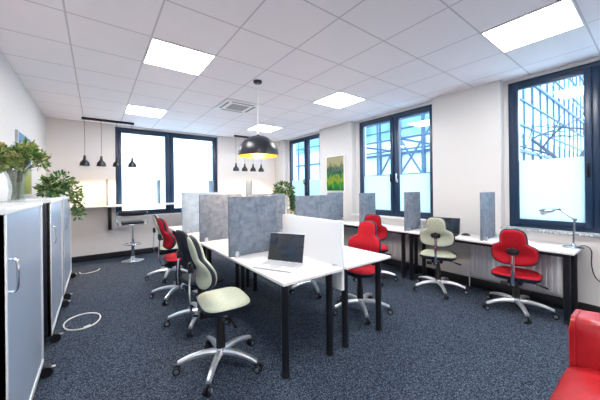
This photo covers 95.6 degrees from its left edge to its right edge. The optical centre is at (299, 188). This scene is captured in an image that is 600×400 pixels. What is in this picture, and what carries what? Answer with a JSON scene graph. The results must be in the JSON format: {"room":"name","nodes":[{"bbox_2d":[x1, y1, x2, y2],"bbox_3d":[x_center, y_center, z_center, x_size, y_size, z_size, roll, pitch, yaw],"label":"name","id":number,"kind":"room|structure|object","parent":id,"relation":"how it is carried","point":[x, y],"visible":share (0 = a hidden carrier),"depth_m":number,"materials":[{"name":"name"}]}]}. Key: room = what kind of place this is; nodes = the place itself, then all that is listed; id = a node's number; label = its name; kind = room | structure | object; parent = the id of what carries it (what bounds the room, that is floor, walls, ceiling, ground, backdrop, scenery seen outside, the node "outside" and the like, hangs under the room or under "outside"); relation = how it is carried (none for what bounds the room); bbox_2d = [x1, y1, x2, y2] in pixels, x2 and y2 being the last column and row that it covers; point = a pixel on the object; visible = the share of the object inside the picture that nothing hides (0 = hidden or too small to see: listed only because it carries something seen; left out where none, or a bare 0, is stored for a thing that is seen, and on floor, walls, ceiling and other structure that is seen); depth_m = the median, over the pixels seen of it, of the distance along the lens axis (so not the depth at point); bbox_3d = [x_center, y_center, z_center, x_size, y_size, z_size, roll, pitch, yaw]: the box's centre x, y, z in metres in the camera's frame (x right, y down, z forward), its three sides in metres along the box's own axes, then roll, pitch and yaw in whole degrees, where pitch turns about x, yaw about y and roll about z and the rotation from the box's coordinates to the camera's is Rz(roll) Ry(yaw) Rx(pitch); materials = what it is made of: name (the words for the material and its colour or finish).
{"room":"open-plan office","nodes":[
{"label":"open-plan office","id":0,"kind":"room"},
{"bbox_2d":[0,51,45,199],"bbox_3d":[-2.021,0.020,1.323,0.150,2.810,9.340,-1,0,-37],"label":"wall","id":1,"kind":"structure","parent":0,"point":[19,111],"depth_m":3.23,"materials":[{"name":"white paint"}]},
{"bbox_2d":[15,129,31,195],"bbox_3d":[-3.528,-0.303,3.482,0.029,0.770,0.800,-1,0,-37],"label":"picture","id":2,"kind":"object","parent":1,"relation":"attached to","point":[26,184],"visible":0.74,"depth_m":3.49,"materials":[{"name":"green paper"}]},
{"bbox_2d":[45,117,274,256],"bbox_3d":[-2.760,0.028,6.790,5.520,2.810,0.300,-1,0,-37],"label":"wall","id":3,"kind":"structure","parent":0,"point":[65,141],"depth_m":5.63,"materials":[{"name":"white paint"}]},
{"bbox_2d":[79,147,89,165],"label":"pendant light","id":4,"kind":"object","parent":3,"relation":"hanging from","point":[84,162],"depth_m":5.14,"materials":[{"name":"black metal"}]},
{"bbox_2d":[96,134,105,166],"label":"pendant light","id":5,"kind":"object","parent":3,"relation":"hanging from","point":[102,163],"depth_m":5.29,"materials":[{"name":"black metal"}]},
{"bbox_2d":[81,117,133,139],"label":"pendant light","id":6,"kind":"object","parent":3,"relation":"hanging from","point":[84,118],"depth_m":5.32,"materials":[{"name":"black metal"}]},
{"bbox_2d":[71,247,157,262],"bbox_3d":[-2.737,1.373,6.598,5.002,0.120,0.018,-1,0,-37],"label":"baseboard","id":7,"kind":"structure","parent":3,"relation":"attached to","point":[86,258],"depth_m":5.68,"materials":[{"name":"black"}]},
{"bbox_2d":[113,157,121,166],"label":"pendant light","id":8,"kind":"object","parent":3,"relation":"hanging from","point":[116,164],"depth_m":5.43,"materials":[{"name":"black metal"}]},
{"bbox_2d":[71,202,181,229],"bbox_3d":[-2.609,0.574,6.464,4.960,0.515,0.385,-1,0,-37],"label":"countertop","id":9,"kind":"structure","parent":3,"relation":"attached to","point":[176,203],"depth_m":5.63,"materials":[{"name":"white"}]},
{"bbox_2d":[106,179,107,205],"bbox_3d":[-3.897,0.070,5.489,0.022,0.520,0.360,-1,0,-37],"label":"divider panel","id":10,"kind":"object","parent":9,"relation":"on","point":[106,179],"visible":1,"depth_m":5.35,"materials":[{"name":"plastic"}]},
{"bbox_2d":[157,180,160,203],"bbox_3d":[-3.144,0.061,6.053,0.022,0.520,0.360,-1,0,-37],"label":"divider panel","id":11,"kind":"object","parent":9,"relation":"on","point":[158,181],"visible":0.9,"depth_m":5.95,"materials":[{"name":"plastic"}]},
{"bbox_2d":[208,180,213,191],"bbox_3d":[-2.208,0.051,6.754,0.022,0.520,0.360,-1,0,-37],"label":"divider panel","id":12,"kind":"object","parent":9,"relation":"on","point":[210,183],"visible":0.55,"depth_m":6.71,"materials":[{"name":"fabric"}]},
{"bbox_2d":[245,181,251,193],"bbox_3d":[-1.391,0.042,7.365,0.022,0.520,0.360,-1,0,-37],"label":"divider panel","id":13,"kind":"object","parent":9,"relation":"on","point":[248,184],"visible":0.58,"depth_m":7.35,"materials":[{"name":"plastic"}]},
{"bbox_2d":[117,213,180,217],"bbox_3d":[-3.016,0.585,6.432,2.210,0.022,0.100,-1,0,-37],"label":"trim","id":14,"kind":"structure","parent":3,"relation":"attached to","point":[166,213],"depth_m":6.16,"materials":[{"name":"white"}]},
{"bbox_2d":[115,127,216,215],"bbox_3d":[-3.072,-0.382,6.492,2.210,1.913,0.090,-1,0,-37],"label":"window","id":15,"kind":"structure","parent":3,"relation":"in","point":[168,137],"depth_m":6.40,"materials":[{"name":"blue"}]},
{"bbox_2d":[0,0,599,141],"bbox_3d":[0.067,-1.469,2.992,5.520,0.120,9.790,-1,0,-37],"label":"ceiling","id":16,"kind":"structure","parent":0,"point":[76,59],"depth_m":2.85,"materials":[{"name":"tile"}]},
{"bbox_2d":[128,158,136,167],"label":"pendant light","id":17,"kind":"object","parent":16,"relation":"hanging from","point":[132,164],"depth_m":5.58,"materials":[{"name":"black metal"}]},
{"bbox_2d":[125,104,167,117],"bbox_3d":[-2.735,-1.371,4.830,0.592,0.012,0.592,-1,0,-37],"label":"recessed light","id":18,"kind":"object","parent":16,"relation":"in","point":[131,109],"visible":1,"depth_m":4.81,"materials":[{"name":"white plastic"}]},
{"bbox_2d":[143,37,215,75],"bbox_3d":[-1.297,-1.388,2.908,0.592,0.012,0.592,-1,0,-37],"label":"recessed light","id":19,"kind":"object","parent":16,"relation":"in","point":[161,53],"visible":1,"depth_m":2.87,"materials":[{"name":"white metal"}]},
{"bbox_2d":[214,98,260,113],"bbox_3d":[-1.055,-1.380,4.588,0.590,0.033,0.590,-1,0,-37],"label":"ceiling vent","id":20,"kind":"object","parent":16,"relation":"in","point":[232,105],"visible":1,"depth_m":4.52,"materials":[{"name":"white metal"}]},
{"bbox_2d":[226,104,248,110],"bbox_3d":[-1.055,-1.369,4.588,0.300,0.011,0.300,-1,0,-37],"label":"grille","id":21,"kind":"object","parent":20,"relation":"attached to","point":[237,107],"depth_m":4.56,"materials":[{"name":"grey"}]},
{"bbox_2d":[234,135,248,139],"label":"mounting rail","id":22,"kind":"object","parent":16,"relation":"hanging from","point":[244,137],"depth_m":7.11,"materials":[{"name":"black metal"}]},
{"bbox_2d":[238,79,278,157],"bbox_3d":[-0.545,-0.914,3.534,0.524,0.975,0.524,-1,0,-37],"label":"pendant light","id":23,"kind":"object","parent":16,"relation":"hanging from","point":[257,146],"visible":1,"depth_m":3.36,"materials":[{"name":"black metal"}]},
{"bbox_2d":[247,124,281,131],"bbox_3d":[-0.814,-1.393,6.268,0.592,0.012,0.592,-1,0,-37],"label":"recessed light","id":24,"kind":"object","parent":16,"relation":"in","point":[260,127],"visible":1,"depth_m":6.25,"materials":[{"name":"white plastic"}]},
{"bbox_2d":[313,91,365,108],"bbox_3d":[0.624,-1.409,4.346,0.592,0.012,0.592,-1,0,-37],"label":"recessed light","id":25,"kind":"object","parent":16,"relation":"in","point":[339,99],"visible":1,"depth_m":4.32,"materials":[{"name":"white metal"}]},
{"bbox_2d":[481,0,584,52],"bbox_3d":[2.062,-1.425,2.425,0.592,0.012,0.592,-1,0,-37],"label":"recessed light","id":26,"kind":"object","parent":16,"relation":"in","point":[560,16],"visible":1,"depth_m":2.38,"materials":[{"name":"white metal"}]},
{"bbox_2d":[33,248,571,399],"bbox_3d":[0.100,1.461,2.992,5.520,0.120,9.790,-1,0,-37],"label":"floor","id":27,"kind":"structure","parent":0,"point":[431,346],"depth_m":2.47,"materials":[{"name":"blue carpet"}]},
{"bbox_2d":[0,201,55,399],"bbox_3d":[-1.795,0.758,1.585,0.462,1.328,1.066,-1,0,-37],"label":"filing cabinet","id":28,"kind":"object","parent":27,"relation":"on","point":[21,231],"visible":1,"depth_m":1.53,"materials":[{"name":"grey metal"}]},
{"bbox_2d":[0,136,51,199],"bbox_3d":[-2.043,-0.135,1.966,0.369,0.462,0.388,-1,0,-3],"label":"flower vase","id":29,"kind":"object","parent":28,"relation":"on","point":[19,156],"visible":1,"depth_m":1.94,"materials":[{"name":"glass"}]},
{"bbox_2d":[0,198,70,342],"bbox_3d":[-2.724,0.769,2.826,0.462,1.328,1.086,-1,0,-37],"label":"filing cabinet","id":30,"kind":"object","parent":27,"relation":"on","point":[52,215],"visible":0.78,"depth_m":2.56,"materials":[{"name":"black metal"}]},
{"bbox_2d":[21,196,76,299],"bbox_3d":[-3.509,0.777,3.875,0.462,1.328,1.226,-1,0,-37],"label":"filing cabinet","id":31,"kind":"object","parent":27,"relation":"on","point":[67,266],"visible":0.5,"depth_m":3.78,"materials":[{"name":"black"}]},
{"bbox_2d":[32,174,68,197],"bbox_3d":[-3.251,-0.018,3.563,0.358,0.339,0.575,-1,0,-37],"label":"potted plant","id":32,"kind":"object","parent":31,"relation":"on","point":[42,188],"visible":0.97,"depth_m":3.50,"materials":[{"name":"green plant"}]},
{"bbox_2d":[47,169,87,220],"bbox_3d":[-3.561,0.108,4.157,0.403,0.819,0.543,-1,0,24],"label":"potted plant","id":33,"kind":"object","parent":31,"relation":"on","point":[73,194],"visible":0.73,"depth_m":4.20,"materials":[{"name":"green plant"}]},
{"bbox_2d":[63,312,100,330],"bbox_3d":[-2.341,1.417,2.932,0.323,0.025,0.435,-1,0,-37],"label":"cable","id":34,"kind":"object","parent":27,"relation":"on","point":[89,325],"visible":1,"depth_m":2.86,"materials":[{"name":"white plastic"}]},
{"bbox_2d":[116,210,148,262],"bbox_3d":[-3.355,0.932,5.463,0.558,1.015,0.474,-1,0,-37],"label":"bar stool","id":35,"kind":"object","parent":27,"relation":"on","point":[131,223],"visible":1,"depth_m":5.39,"materials":[{"name":"silver metal"}]},
{"bbox_2d":[145,215,187,282],"bbox_3d":[-2.145,0.915,4.427,0.665,1.019,0.687,-1,0,-34],"label":"swivel chair","id":36,"kind":"object","parent":27,"relation":"on","point":[175,248],"visible":0.66,"depth_m":4.29,"materials":[{"name":"red fabric"}]},
{"bbox_2d":[149,218,197,305],"bbox_3d":[-1.635,0.895,3.663,0.684,1.049,0.673,-1,0,-39],"label":"swivel chair","id":37,"kind":"object","parent":27,"relation":"on","point":[169,240],"visible":0.82,"depth_m":3.48,"materials":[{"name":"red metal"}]},
{"bbox_2d":[164,230,230,336],"bbox_3d":[-1.083,0.916,2.954,0.685,0.994,0.670,-1,0,-44],"label":"swivel chair","id":38,"kind":"object","parent":27,"relation":"on","point":[181,236],"visible":0.68,"depth_m":2.79,"materials":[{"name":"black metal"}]},
{"bbox_2d":[168,226,239,292],"bbox_3d":[-1.576,1.050,4.373,0.610,0.740,1.895,-1,0,-37],"label":"desk","id":39,"kind":"object","parent":27,"relation":"on","point":[174,228],"visible":0.12,"depth_m":3.81,"materials":[{"name":"white laminate"}]},
{"bbox_2d":[182,192,218,232],"bbox_3d":[-1.568,0.367,4.335,0.580,0.624,0.065,-1,0,-37],"label":"screen","id":40,"kind":"object","parent":39,"relation":"on","point":[190,201],"visible":0.45,"depth_m":4.24,"materials":[{"name":"grey fabric"}]},
{"bbox_2d":[199,194,241,241],"bbox_3d":[-1.040,0.371,3.631,0.580,0.604,0.065,-1,0,-37],"label":"screen","id":41,"kind":"object","parent":39,"relation":"on","point":[213,208],"visible":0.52,"depth_m":3.56,"materials":[{"name":"grey fabric"}]},
{"bbox_2d":[172,235,262,395],"bbox_3d":[-0.657,0.881,2.197,0.684,1.054,0.673,-1,0,-31],"label":"swivel chair","id":42,"kind":"object","parent":27,"relation":"on","point":[219,303],"visible":1,"depth_m":2.08,"materials":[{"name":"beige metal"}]},
{"bbox_2d":[193,236,216,284],"bbox_3d":[-0.761,0.558,2.117,0.139,0.387,0.404,-1,0,-31],"label":"cushion","id":43,"kind":"object","parent":42,"relation":"on","point":[206,274],"depth_m":1.99,"materials":[{"name":"beige fabric"}]},
{"bbox_2d":[246,232,281,286],"bbox_3d":[-1.070,1.044,4.753,0.635,0.740,1.895,-1,0,-37],"label":"desk","id":44,"kind":"object","parent":27,"relation":"on","point":[247,270],"visible":0.14,"depth_m":3.90,"materials":[{"name":"white laminate"}]},
{"bbox_2d":[246,193,284,232],"bbox_3d":[-0.488,0.369,4.044,0.660,0.594,0.065,-1,0,-37],"label":"screen","id":45,"kind":"object","parent":44,"relation":"on","point":[280,197],"visible":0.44,"depth_m":4.18,"materials":[{"name":"grey fabric"}]},
{"bbox_2d":[201,239,343,378],"bbox_3d":[-0.441,1.037,2.847,0.598,0.740,1.900,-1,0,-37],"label":"desk","id":46,"kind":"object","parent":27,"relation":"on","point":[311,269],"visible":0.66,"depth_m":2.27,"materials":[{"name":"white laminate"}]},
{"bbox_2d":[228,195,276,256],"bbox_3d":[-0.469,0.369,2.822,0.555,0.594,0.065,-1,0,-37],"label":"screen","id":47,"kind":"object","parent":46,"relation":"on","point":[252,220],"visible":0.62,"depth_m":2.80,"materials":[{"name":"grey fabric"}]},
{"bbox_2d":[253,232,304,272],"bbox_3d":[-0.174,0.534,2.353,0.354,0.255,0.309,-1,0,24],"label":"laptop","id":48,"kind":"object","parent":46,"relation":"on","point":[286,250],"visible":1,"depth_m":2.43,"materials":[{"name":"silver metal"}]},
{"bbox_2d":[282,214,343,290],"bbox_3d":[0.091,0.569,2.659,0.090,0.585,0.905,-1,0,-37],"label":"screen","id":49,"kind":"object","parent":46,"relation":"attached to","point":[324,238],"visible":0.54,"depth_m":2.48,"materials":[{"name":"white fabric"}]},
{"bbox_2d":[289,279,336,298],"bbox_3d":[0.190,0.852,3.797,0.658,1.095,0.690,-1,0,5],"label":"swivel chair","id":50,"kind":"object","parent":27,"relation":"on","point":[313,282],"visible":0.07,"depth_m":3.64,"materials":[{"name":"silver metal"}]},
{"bbox_2d":[253,232,390,347],"bbox_3d":[0.076,1.031,3.234,0.621,0.740,1.900,-1,0,-37],"label":"desk","id":51,"kind":"object","parent":27,"relation":"on","point":[353,257],"visible":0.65,"depth_m":2.63,"materials":[{"name":"white laminate"}]},
{"bbox_2d":[295,195,331,219],"bbox_3d":[0.180,0.367,3.152,0.530,0.584,0.065,-1,0,-37],"label":"screen","id":52,"kind":"object","parent":51,"relation":"on","point":[314,206],"visible":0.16,"depth_m":3.15,"materials":[{"name":"grey fabric"}]},
{"bbox_2d":[333,220,392,324],"bbox_3d":[0.692,0.889,3.150,0.682,1.009,0.675,-1,0,43],"label":"swivel chair","id":53,"kind":"object","parent":27,"relation":"on","point":[366,238],"visible":0.76,"depth_m":3.11,"materials":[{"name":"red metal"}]},
{"bbox_2d":[348,221,378,252],"bbox_3d":[0.779,0.585,3.231,0.404,0.387,0.139,-1,0,43],"label":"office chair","id":54,"kind":"object","parent":53,"relation":"on","point":[366,238],"depth_m":3.22,"materials":[{"name":"red fabric"}]},
{"bbox_2d":[353,214,397,285],"bbox_3d":[1.156,0.879,4.204,0.658,1.020,0.690,-1,0,15],"label":"swivel chair","id":55,"kind":"object","parent":27,"relation":"on","point":[382,232],"visible":0.44,"depth_m":4.03,"materials":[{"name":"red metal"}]},
{"bbox_2d":[337,219,417,277],"bbox_3d":[1.232,1.018,5.045,0.500,0.740,1.875,-1,0,-37],"label":"desk","id":56,"kind":"object","parent":27,"relation":"on","point":[396,229],"visible":0.52,"depth_m":4.43,"materials":[{"name":"white laminate"}]},
{"bbox_2d":[327,193,342,219],"bbox_3d":[0.752,0.366,5.675,0.440,0.574,0.060,-1,0,-37],"label":"screen","id":57,"kind":"object","parent":56,"relation":"on","point":[337,198],"visible":0.57,"depth_m":5.71,"materials":[{"name":"grey fabric"}]},
{"bbox_2d":[359,193,375,223],"bbox_3d":[1.256,0.360,5.003,0.440,0.574,0.060,-1,0,-37],"label":"screen","id":58,"kind":"object","parent":56,"relation":"on","point":[367,205],"visible":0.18,"depth_m":4.98,"materials":[{"name":"grey fabric"}]},
{"bbox_2d":[404,192,421,230],"bbox_3d":[1.789,0.344,4.290,0.440,0.594,0.060,-1,0,-37],"label":"screen","id":59,"kind":"object","parent":56,"relation":"on","point":[412,213],"visible":1,"depth_m":4.28,"materials":[{"name":"grey fabric"}]},
{"bbox_2d":[413,217,468,298],"bbox_3d":[1.910,0.870,3.722,0.665,1.019,0.687,-1,0,33],"label":"swivel chair","id":60,"kind":"object","parent":27,"relation":"on","point":[436,234],"visible":1,"depth_m":3.59,"materials":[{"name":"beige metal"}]},
{"bbox_2d":[405,228,581,324],"bbox_3d":[2.346,1.006,3.556,0.500,0.740,1.835,-1,0,-37],"label":"desk","id":61,"kind":"object","parent":27,"relation":"on","point":[570,260],"visible":0.68,"depth_m":2.96,"materials":[{"name":"white laminate"}]},
{"bbox_2d":[442,217,459,235],"bbox_3d":[2.071,0.526,3.851,0.300,0.220,0.238,-1,0,41],"label":"laptop","id":62,"kind":"object","parent":61,"relation":"on","point":[453,224],"visible":0.48,"depth_m":3.87,"materials":[{"name":"black plastic"}]},
{"bbox_2d":[480,192,497,240],"bbox_3d":[2.409,0.337,3.462,0.440,0.594,0.060,-1,0,-37],"label":"screen","id":63,"kind":"object","parent":61,"relation":"on","point":[487,199],"visible":1,"depth_m":3.44,"materials":[{"name":"grey fabric"}]},
{"bbox_2d":[539,208,584,248],"bbox_3d":[2.853,0.420,2.969,0.363,0.420,0.176,-1,0,28],"label":"desk lamp","id":64,"kind":"object","parent":61,"relation":"on","point":[543,211],"visible":1,"depth_m":2.93,"materials":[{"name":"silver metal"}]},
{"bbox_2d":[579,245,599,281],"bbox_3d":[3.152,0.811,2.884,0.291,0.406,0.056,-1,0,41],"label":"power cable","id":65,"kind":"object","parent":61,"relation":"hanging from","point":[579,245],"visible":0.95,"depth_m":2.92,"materials":[{"name":"black rubber"}]},
{"bbox_2d":[482,229,559,323],"bbox_3d":[2.466,0.901,3.078,0.685,0.943,0.670,-1,0,-45],"label":"swivel chair","id":66,"kind":"object","parent":27,"relation":"on","point":[513,249],"visible":1,"depth_m":2.96,"materials":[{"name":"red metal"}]},
{"bbox_2d":[549,309,599,399],"bbox_3d":[1.512,1.030,1.039,0.807,0.710,0.785,-1,0,-37],"label":"armchair","id":67,"kind":"object","parent":27,"relation":"on","point":[581,380],"visible":1,"depth_m":1.38,"materials":[{"name":"red leather"}]},
{"bbox_2d":[549,367,599,399],"bbox_3d":[1.434,1.002,0.987,0.620,0.267,0.775,-1,0,-37],"label":"seat cushion","id":68,"kind":"object","parent":67,"relation":"on","point":[576,383],"depth_m":1.25,"materials":[{"name":"red leather"}]},
{"bbox_3d":[0.127,1.031,6.520,0.500,0.740,1.800,-1,0,-37],"label":"desk","id":69,"kind":"object","parent":27,"relation":"on","visible":0},
{"bbox_2d":[272,179,295,214],"bbox_3d":[-0.384,0.224,6.975,0.693,0.949,0.542,-1,0,-37],"label":"potted plant","id":70,"kind":"object","parent":69,"relation":"on","point":[290,193],"visible":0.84,"depth_m":6.93,"materials":[{"name":"green plant"}]},
{"bbox_2d":[275,56,599,305],"bbox_3d":[2.198,-0.028,4.481,0.350,2.810,9.340,-1,0,-37],"label":"wall","id":71,"kind":"structure","parent":0,"point":[470,127],"depth_m":3.94,"materials":[{"name":"white paint"}]},
{"bbox_2d":[289,133,319,204],"bbox_3d":[0.149,-0.422,7.154,0.138,1.895,1.470,-1,0,-37],"label":"window","id":72,"kind":"structure","parent":71,"relation":"in","point":[305,187],"depth_m":7.12,"materials":[{"name":"blue"}]},
{"bbox_2d":[326,155,344,190],"bbox_3d":[0.782,-0.342,6.053,0.024,0.790,0.570,-1,0,-37],"label":"picture","id":73,"kind":"object","parent":71,"relation":"attached to","point":[335,165],"visible":1,"depth_m":6.03,"materials":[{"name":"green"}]},
{"bbox_2d":[351,213,425,221],"bbox_3d":[1.641,0.521,5.028,0.175,0.025,1.710,-1,0,-37],"label":"trim","id":74,"kind":"structure","parent":71,"relation":"attached to","point":[357,214],"depth_m":4.90,"materials":[{"name":"white"}]},
{"bbox_2d":[381,233,408,260],"bbox_3d":[1.527,1.049,5.007,0.113,0.668,1.100,-1,0,-37],"label":"radiator","id":75,"kind":"object","parent":71,"relation":"attached to","point":[393,241],"visible":0.22,"depth_m":4.75,"materials":[{"name":"white metal"}]},
{"bbox_2d":[359,104,432,218],"bbox_3d":[1.732,-0.440,5.041,0.138,1.895,1.610,-1,0,-37],"label":"window","id":76,"kind":"structure","parent":71,"relation":"in","point":[389,190],"depth_m":5.00,"materials":[{"name":"blue"}]},
{"bbox_2d":[381,259,599,312],"bbox_3d":[2.066,1.319,4.371,0.018,0.120,9.340,-1,0,-37],"label":"baseboard","id":77,"kind":"structure","parent":71,"relation":"attached to","point":[538,297],"depth_m":3.63,"materials":[{"name":"black"}]},
{"bbox_2d":[467,244,561,294],"bbox_3d":[2.675,1.036,3.474,0.113,0.668,0.970,-1,0,-37],"label":"radiator","id":78,"kind":"object","parent":71,"relation":"attached to","point":[482,261],"visible":0.54,"depth_m":3.27,"materials":[{"name":"white metal"}]},
{"bbox_2d":[501,226,599,237],"bbox_3d":[3.306,0.502,2.804,0.175,0.025,2.035,-1,0,-37],"label":"windowsill","id":79,"kind":"structure","parent":71,"relation":"attached to","point":[583,234],"depth_m":3.16,"materials":[{"name":"white stone"}]},
{"bbox_2d":[508,60,599,233],"bbox_3d":[3.381,-0.458,2.838,0.138,1.895,1.985,-1,0,-37],"label":"window","id":80,"kind":"structure","parent":71,"relation":"in","point":[570,184],"depth_m":3.23,"materials":[{"name":"blue"}]},
{"label":"outside","id":81,"kind":"structure","parent":0,"visible":0},
{"bbox_3d":[-0.931,4.713,18.001,100.000,0.200,90.000,-1,0,-37],"label":"ground","id":82,"kind":"structure","parent":81,"visible":0},
{"bbox_2d":[366,112,429,176],"bbox_3d":[3.357,-0.186,9.697,2.278,9.500,5.390,-1,0,-37],"label":"scaffold","id":83,"kind":"object","parent":82,"relation":"on","point":[427,132],"visible":0.04,"depth_m":9.02,"materials":[{"name":"blue metal"}]},
{"bbox_2d":[295,75,585,232],"bbox_3d":[10.333,-3.498,19.453,20.169,16.081,12.162,-1,0,-37],"label":"office building","id":84,"kind":"structure","parent":82,"relation":"on","point":[537,103],"depth_m":12.62,"materials":[{"name":"blue metal"}]},
{"bbox_2d":[520,99,584,160],"bbox_3d":[7.072,0.585,6.597,2.673,7.925,3.449,-1,0,-29],"label":"bare tree","id":85,"kind":"object","parent":82,"relation":"on","point":[547,151],"visible":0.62,"depth_m":6.78,"materials":[{"name":"grey plant"}]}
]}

